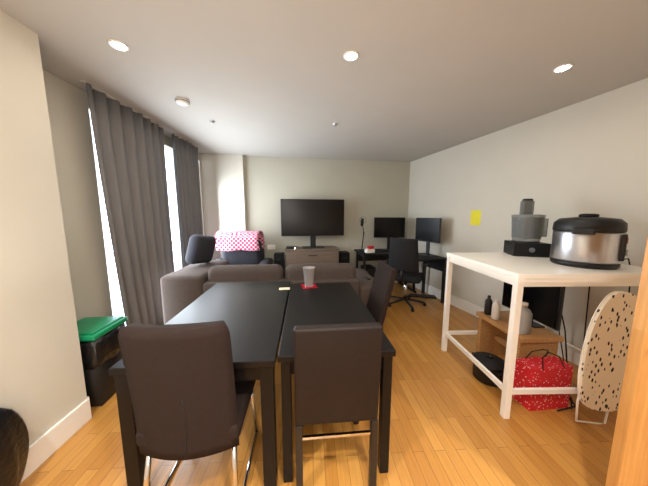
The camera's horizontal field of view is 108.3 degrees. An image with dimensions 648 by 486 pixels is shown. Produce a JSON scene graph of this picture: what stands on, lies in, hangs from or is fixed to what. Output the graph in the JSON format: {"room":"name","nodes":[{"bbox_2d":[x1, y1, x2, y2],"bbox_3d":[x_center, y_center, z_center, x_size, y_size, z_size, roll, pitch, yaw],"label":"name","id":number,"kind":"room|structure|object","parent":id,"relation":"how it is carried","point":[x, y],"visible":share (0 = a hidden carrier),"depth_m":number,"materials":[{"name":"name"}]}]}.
{"room":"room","nodes":[
{"label":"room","id":0,"kind":"room"},
{"bbox_2d":[0,10,204,445],"bbox_3d":[-1.914,0.020,1.475,0.470,2.500,5.720,0,7,-3],"label":"wall","id":1,"kind":"structure","parent":0,"point":[54,273],"depth_m":1.39,"materials":[{"name":"beige paint"}]},
{"bbox_2d":[20,396,91,483],"bbox_3d":[-1.792,1.307,0.616,0.368,0.155,3.490,0,7,-3],"label":"baseboard","id":2,"kind":"structure","parent":1,"relation":"attached to","point":[40,450],"depth_m":1.45,"materials":[{"name":"white paint"}]},
{"bbox_2d":[89,110,181,325],"bbox_3d":[-2.181,-0.187,3.206,0.050,2.290,2.050,0,7,-3],"label":"window","id":3,"kind":"structure","parent":1,"relation":"in","point":[116,302],"depth_m":2.44,"materials":[{"name":"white glass"}]},
{"bbox_2d":[200,154,409,272],"bbox_3d":[-0.205,-0.365,4.616,4.138,2.500,0.348,-1,7,-6],"label":"wall","id":4,"kind":"structure","parent":0,"point":[241,193],"depth_m":4.48,"materials":[{"name":"beige paint"}]},
{"bbox_2d":[267,245,274,249],"bbox_3d":[-1.016,0.081,4.510,0.150,0.090,0.016,-1,7,-9],"label":"wall socket","id":5,"kind":"object","parent":4,"relation":"attached to","point":[269,247],"visible":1,"depth_m":4.50,"materials":[{"name":"white paint"}]},
{"bbox_2d":[19,282,617,485],"bbox_3d":[0.500,1.254,2.097,5.900,0.100,6.800,0,7,-3],"label":"floor","id":6,"kind":"structure","parent":0,"point":[448,428],"depth_m":1.51,"materials":[{"name":"brown wood"}]},
{"bbox_2d":[0,408,28,485],"bbox_3d":[-1.581,0.991,1.109,0.106,0.660,0.270,0,7,-3],"label":"bag","id":7,"kind":"object","parent":6,"relation":"on","point":[14,436],"visible":1,"depth_m":1.16,"materials":[{"name":"brown leather"}]},
{"bbox_2d":[77,316,126,406],"bbox_3d":[-1.838,0.932,1.864,0.344,0.594,0.343,-1,7,-6],"label":"waste bin","id":8,"kind":"object","parent":6,"relation":"on","point":[98,336],"visible":0.5,"depth_m":1.77,"materials":[{"name":"black plastic"}]},
{"bbox_2d":[118,320,258,485],"bbox_3d":[-0.639,0.805,1.243,0.460,1.004,0.545,-1,7,-5],"label":"dining chair","id":9,"kind":"object","parent":6,"relation":"on","point":[188,403],"visible":0.98,"depth_m":1.00,"materials":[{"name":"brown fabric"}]},
{"bbox_2d":[108,281,289,485],"bbox_3d":[-0.670,0.860,1.816,0.750,0.750,1.360,-1,7,-5],"label":"dining table","id":10,"kind":"object","parent":6,"relation":"on","point":[253,313],"visible":0.72,"depth_m":1.26,"materials":[{"name":"black wood"}]},
{"bbox_2d":[216,240,272,264],"bbox_3d":[-1.426,0.467,3.987,1.000,1.002,0.700,0,7,-3],"label":"armchair","id":11,"kind":"object","parent":6,"relation":"on","point":[238,257],"visible":0.21,"depth_m":4.05,"materials":[{"name":"grey fabric"}]},
{"bbox_2d":[215,231,264,250],"bbox_3d":[-1.466,-0.013,4.123,0.750,0.415,0.406,0,7,-3],"label":"throw blanket","id":12,"kind":"object","parent":11,"relation":"on","point":[225,240],"visible":0.94,"depth_m":3.94,"materials":[{"name":"pink fabric"}]},
{"bbox_2d":[160,260,373,333],"bbox_3d":[-0.579,0.643,3.126,2.500,0.862,0.950,-1,7,-4],"label":"sofa","id":13,"kind":"object","parent":6,"relation":"on","point":[181,287],"visible":0.39,"depth_m":2.66,"materials":[{"name":"brown fabric"}]},
{"bbox_2d":[185,234,215,263],"bbox_3d":[-1.623,0.083,3.103,0.199,0.414,0.469,1,7,7],"label":"throw pillow","id":14,"kind":"object","parent":13,"relation":"on","point":[200,249],"visible":1,"depth_m":2.97,"materials":[{"name":"grey fabric"}]},
{"bbox_2d":[274,252,284,276],"bbox_3d":[-0.844,0.553,4.440,0.180,0.720,0.249,-1,7,-9],"label":"loudspeaker","id":15,"kind":"object","parent":6,"relation":"on","point":[278,256],"visible":0.4,"depth_m":4.30,"materials":[{"name":"black plastic"}]},
{"bbox_2d":[285,246,339,266],"bbox_3d":[-0.231,0.500,4.441,0.980,0.825,0.462,-1,7,-9],"label":"dresser","id":16,"kind":"object","parent":6,"relation":"on","point":[329,254],"visible":0.38,"depth_m":4.20,"materials":[{"name":"beige wood"}]},
{"bbox_2d":[280,199,343,248],"bbox_3d":[-0.203,-0.361,4.368,1.180,0.900,0.220,-1,7,-9],"label":"television","id":17,"kind":"object","parent":16,"relation":"on","point":[312,218],"visible":0.99,"depth_m":4.33,"materials":[{"name":"black plastic"}]},
{"bbox_2d":[278,282,395,482],"bbox_3d":[0.019,0.858,1.852,0.610,0.745,1.240,-1,7,-5],"label":"dining table","id":18,"kind":"object","parent":6,"relation":"on","point":[329,303],"visible":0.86,"depth_m":1.37,"materials":[{"name":"black wood"}]},
{"bbox_2d":[301,266,317,288],"bbox_3d":[-0.147,0.333,2.293,0.140,0.189,0.140,-2,7,-14],"label":"plastic cup","id":19,"kind":"object","parent":18,"relation":"on","point":[308,271],"visible":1,"depth_m":2.25,"materials":[{"name":"white plastic"}]},
{"bbox_2d":[293,322,382,485],"bbox_3d":[0.050,0.824,1.358,0.420,0.934,0.464,-1,7,-5],"label":"dining chair","id":20,"kind":"object","parent":6,"relation":"on","point":[337,367],"visible":1,"depth_m":1.12,"materials":[{"name":"leather"}]},
{"bbox_2d":[339,251,349,262],"bbox_3d":[0.388,0.530,4.627,0.180,0.720,0.249,-1,7,-9],"label":"loudspeaker","id":21,"kind":"object","parent":6,"relation":"on","point":[344,256],"visible":0.35,"depth_m":4.48,"materials":[{"name":"black plastic"}]},
{"bbox_2d":[366,260,396,325],"bbox_3d":[0.317,0.690,2.170,0.559,1.002,0.420,0,7,-3],"label":"dining chair","id":22,"kind":"object","parent":6,"relation":"on","point":[385,274],"visible":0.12,"depth_m":2.05,"materials":[{"name":"brown fabric"}]},
{"bbox_2d":[354,249,446,302],"bbox_3d":[1.308,0.559,4.265,1.241,0.750,1.271,-1,7,-9],"label":"computer desk","id":23,"kind":"object","parent":6,"relation":"on","point":[439,263],"visible":0.52,"depth_m":4.23,"materials":[{"name":"black wood"}]},
{"bbox_2d":[360,218,365,251],"bbox_3d":[0.706,-0.145,4.209,0.108,0.660,0.189,2,7,17],"label":"microphone boom","id":24,"kind":"object","parent":23,"relation":"on","point":[362,219],"visible":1,"depth_m":4.24,"materials":[{"name":"black plastic"}]},
{"bbox_2d":[365,246,374,252],"bbox_3d":[0.840,0.116,4.297,0.160,0.121,0.100,-3,7,-20],"label":"tissue box","id":25,"kind":"object","parent":23,"relation":"on","point":[370,249],"visible":1,"depth_m":4.26,"materials":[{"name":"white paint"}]},
{"bbox_2d":[374,217,404,249],"bbox_3d":[1.277,-0.183,4.603,0.600,0.640,0.180,0,7,1],"label":"computer monitor","id":26,"kind":"object","parent":23,"relation":"on","point":[384,227],"visible":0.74,"depth_m":4.55,"materials":[{"name":"black plastic"}]},
{"bbox_2d":[415,218,441,256],"bbox_3d":[1.750,-0.102,3.937,0.180,0.640,0.480,-4,8,-27],"label":"computer monitor","id":27,"kind":"object","parent":23,"relation":"on","point":[428,230],"visible":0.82,"depth_m":3.90,"materials":[{"name":"black plastic"}]},
{"bbox_2d":[385,237,429,311],"bbox_3d":[1.312,0.447,3.738,0.640,1.099,0.645,4,8,32],"label":"office chair","id":28,"kind":"object","parent":6,"relation":"on","point":[403,253],"visible":0.85,"depth_m":3.48,"materials":[{"name":"black fabric"}]},
{"bbox_2d":[409,293,436,298],"bbox_3d":[1.743,0.938,4.142,0.440,0.026,0.140,1,7,12],"label":"power strip","id":29,"kind":"object","parent":6,"relation":"on","point":[410,294],"visible":0.94,"depth_m":4.11,"materials":[{"name":"black plastic"}]},
{"bbox_2d":[472,352,504,386],"bbox_3d":[1.457,1.092,2.067,0.250,0.227,0.330,0,7,-3],"label":"cooking pot","id":30,"kind":"object","parent":6,"relation":"on","point":[493,363],"visible":0.73,"depth_m":2.00,"materials":[{"name":"black metal"}]},
{"bbox_2d":[476,311,563,357],"bbox_3d":[1.774,0.964,2.200,0.360,0.450,0.540,0,7,-3],"label":"wooden bench","id":31,"kind":"object","parent":6,"relation":"on","point":[492,334],"visible":0.44,"depth_m":2.16,"materials":[{"name":"brown wood"}]},
{"bbox_2d":[484,295,492,314],"bbox_3d":[1.654,0.622,2.353,0.064,0.190,0.063,0,7,-3],"label":"shampoo bottle","id":32,"kind":"object","parent":31,"relation":"on","point":[488,302],"visible":0.95,"depth_m":2.33,"materials":[{"name":"black plastic"}]},
{"bbox_2d":[491,299,500,319],"bbox_3d":[1.650,0.635,2.243,0.068,0.190,0.067,0,7,-3],"label":"shampoo bottle","id":33,"kind":"object","parent":31,"relation":"on","point":[495,313],"visible":1,"depth_m":2.22,"materials":[{"name":"white plastic"}]},
{"bbox_2d":[519,302,532,334],"bbox_3d":[1.683,0.632,1.982,0.085,0.260,0.085,0,7,-3],"label":"detergent bottle","id":34,"kind":"object","parent":31,"relation":"on","point":[526,314],"visible":0.69,"depth_m":1.95,"materials":[{"name":"white plastic"}]},
{"bbox_2d":[502,282,565,330],"bbox_3d":[1.904,0.491,2.148,0.100,0.500,0.560,0,7,-3],"label":"computer monitor","id":35,"kind":"object","parent":31,"relation":"on","point":[546,304],"visible":0.52,"depth_m":2.00,"materials":[{"name":"black plastic"}]},
{"bbox_2d":[441,252,641,418],"bbox_3d":[1.821,0.676,2.046,1.100,1.060,0.880,0,7,-1],"label":"bar table","id":36,"kind":"object","parent":6,"relation":"on","point":[521,272],"visible":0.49,"depth_m":1.66,"materials":[{"name":"white paint"}]},
{"bbox_2d":[503,199,550,257],"bbox_3d":[1.954,-0.154,2.240,0.294,0.538,0.264,2,7,17],"label":"food processor","id":37,"kind":"object","parent":36,"relation":"on","point":[528,228],"visible":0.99,"depth_m":2.17,"materials":[{"name":"black plastic"}]},
{"bbox_2d":[550,214,628,269],"bbox_3d":[2.011,-0.028,1.808,0.381,0.394,0.441,1,7,11],"label":"pressure cooker","id":38,"kind":"object","parent":36,"relation":"on","point":[588,241],"visible":1,"depth_m":1.66,"materials":[{"name":"silver metal"}]},
{"bbox_2d":[512,349,573,410],"bbox_3d":[1.676,1.024,1.793,0.340,0.429,0.148,-1,7,-6],"label":"gift bag","id":39,"kind":"object","parent":6,"relation":"on","point":[545,371],"visible":0.97,"depth_m":1.74,"materials":[{"name":"red paper"}]},
{"bbox_2d":[557,314,575,410],"bbox_3d":[1.925,0.752,1.912,0.196,0.926,0.615,3,8,22],"label":"cord","id":40,"kind":"object","parent":6,"relation":"on","point":[571,400],"visible":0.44,"depth_m":1.92,"materials":[{"name":"black plastic"}]},
{"bbox_2d":[575,291,636,423],"bbox_3d":[1.920,0.796,1.580,0.389,0.957,0.084,0,7,1],"label":"ironing board","id":41,"kind":"object","parent":6,"relation":"on","point":[604,352],"visible":0.8,"depth_m":1.55,"materials":[{"name":"beige fabric"}]},
{"bbox_2d":[584,258,630,338],"bbox_3d":[2.378,0.664,1.948,0.185,1.101,0.459,0,7,-3],"label":"power cord","id":42,"kind":"object","parent":6,"relation":"on","point":[626,258],"visible":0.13,"depth_m":2.15,"materials":[{"name":"black plastic"}]},
{"bbox_2d":[605,236,647,485],"bbox_3d":[1.633,0.322,0.861,0.820,2.040,0.174,1,7,7],"label":"door","id":43,"kind":"structure","parent":6,"relation":"on","point":[628,463],"depth_m":0.94,"materials":[{"name":"brown wood"}]},
{"bbox_2d":[0,0,647,161],"bbox_3d":[0.500,-1.327,1.780,5.900,0.100,6.800,0,7,-3],"label":"ceiling","id":44,"kind":"structure","parent":0,"point":[274,78],"depth_m":1.61,"materials":[{"name":"white paint"}]},
{"bbox_2d":[107,39,128,51],"bbox_3d":[-1.286,-1.235,1.465,0.104,0.006,0.104,0,7,-3],"label":"recessed light","id":45,"kind":"object","parent":44,"relation":"in","point":[115,44],"visible":1,"depth_m":1.46,"materials":[{"name":"white paint"}]},
{"bbox_2d":[80,80,174,325],"bbox_3d":[-1.936,-0.116,2.502,0.096,2.480,1.030,0,7,-3],"label":"curtain","id":46,"kind":"object","parent":44,"relation":"hanging from","point":[130,149],"visible":0.78,"depth_m":2.38,"materials":[{"name":"grey fabric"}]},
{"bbox_2d":[175,97,189,105],"bbox_3d":[-1.313,-1.304,2.172,0.122,0.040,0.122,0,7,-3],"label":"smoke detector","id":47,"kind":"object","parent":44,"relation":"attached to","point":[181,101],"visible":1,"depth_m":2.14,"materials":[{"name":"white paint"}]},
{"bbox_2d":[170,132,202,267],"bbox_3d":[-1.988,-0.239,3.503,0.091,2.480,0.690,0,7,-3],"label":"curtain","id":48,"kind":"object","parent":44,"relation":"hanging from","point":[185,154],"visible":0.55,"depth_m":3.37,"materials":[{"name":"grey fabric"}]},
{"bbox_2d":[343,50,358,60],"bbox_3d":[0.181,-1.247,1.562,0.104,0.006,0.104,0,7,-3],"label":"recessed light","id":49,"kind":"object","parent":44,"relation":"in","point":[351,55],"visible":1,"depth_m":1.55,"materials":[{"name":"white paint"}]},
{"bbox_2d":[553,63,572,72],"bbox_3d":[1.726,-1.263,1.692,0.104,0.006,0.104,0,7,-3],"label":"recessed light","id":50,"kind":"object","parent":44,"relation":"in","point":[564,67],"visible":1,"depth_m":1.69,"materials":[{"name":"white paint"}]},
{"bbox_2d":[407,78,647,349],"bbox_3d":[2.575,-0.039,1.959,0.120,2.500,6.325,-2,7,-14],"label":"wall","id":51,"kind":"structure","parent":0,"point":[589,156],"depth_m":2.47,"materials":[{"name":"beige paint"}]},
{"bbox_2d":[470,210,480,224],"bbox_3d":[2.149,-0.357,3.318,0.003,0.210,0.160,-2,7,-15],"label":"paper note","id":52,"kind":"object","parent":51,"relation":"attached to","point":[475,214],"visible":1,"depth_m":3.32,"materials":[{"name":"yellow paper"}]},
{"bbox_2d":[407,282,580,365],"bbox_3d":[2.239,1.000,3.115,0.018,0.155,3.981,-2,7,-14],"label":"baseboard","id":53,"kind":"structure","parent":51,"relation":"attached to","point":[574,357],"depth_m":3.48,"materials":[{"name":"white paint"}]}
]}

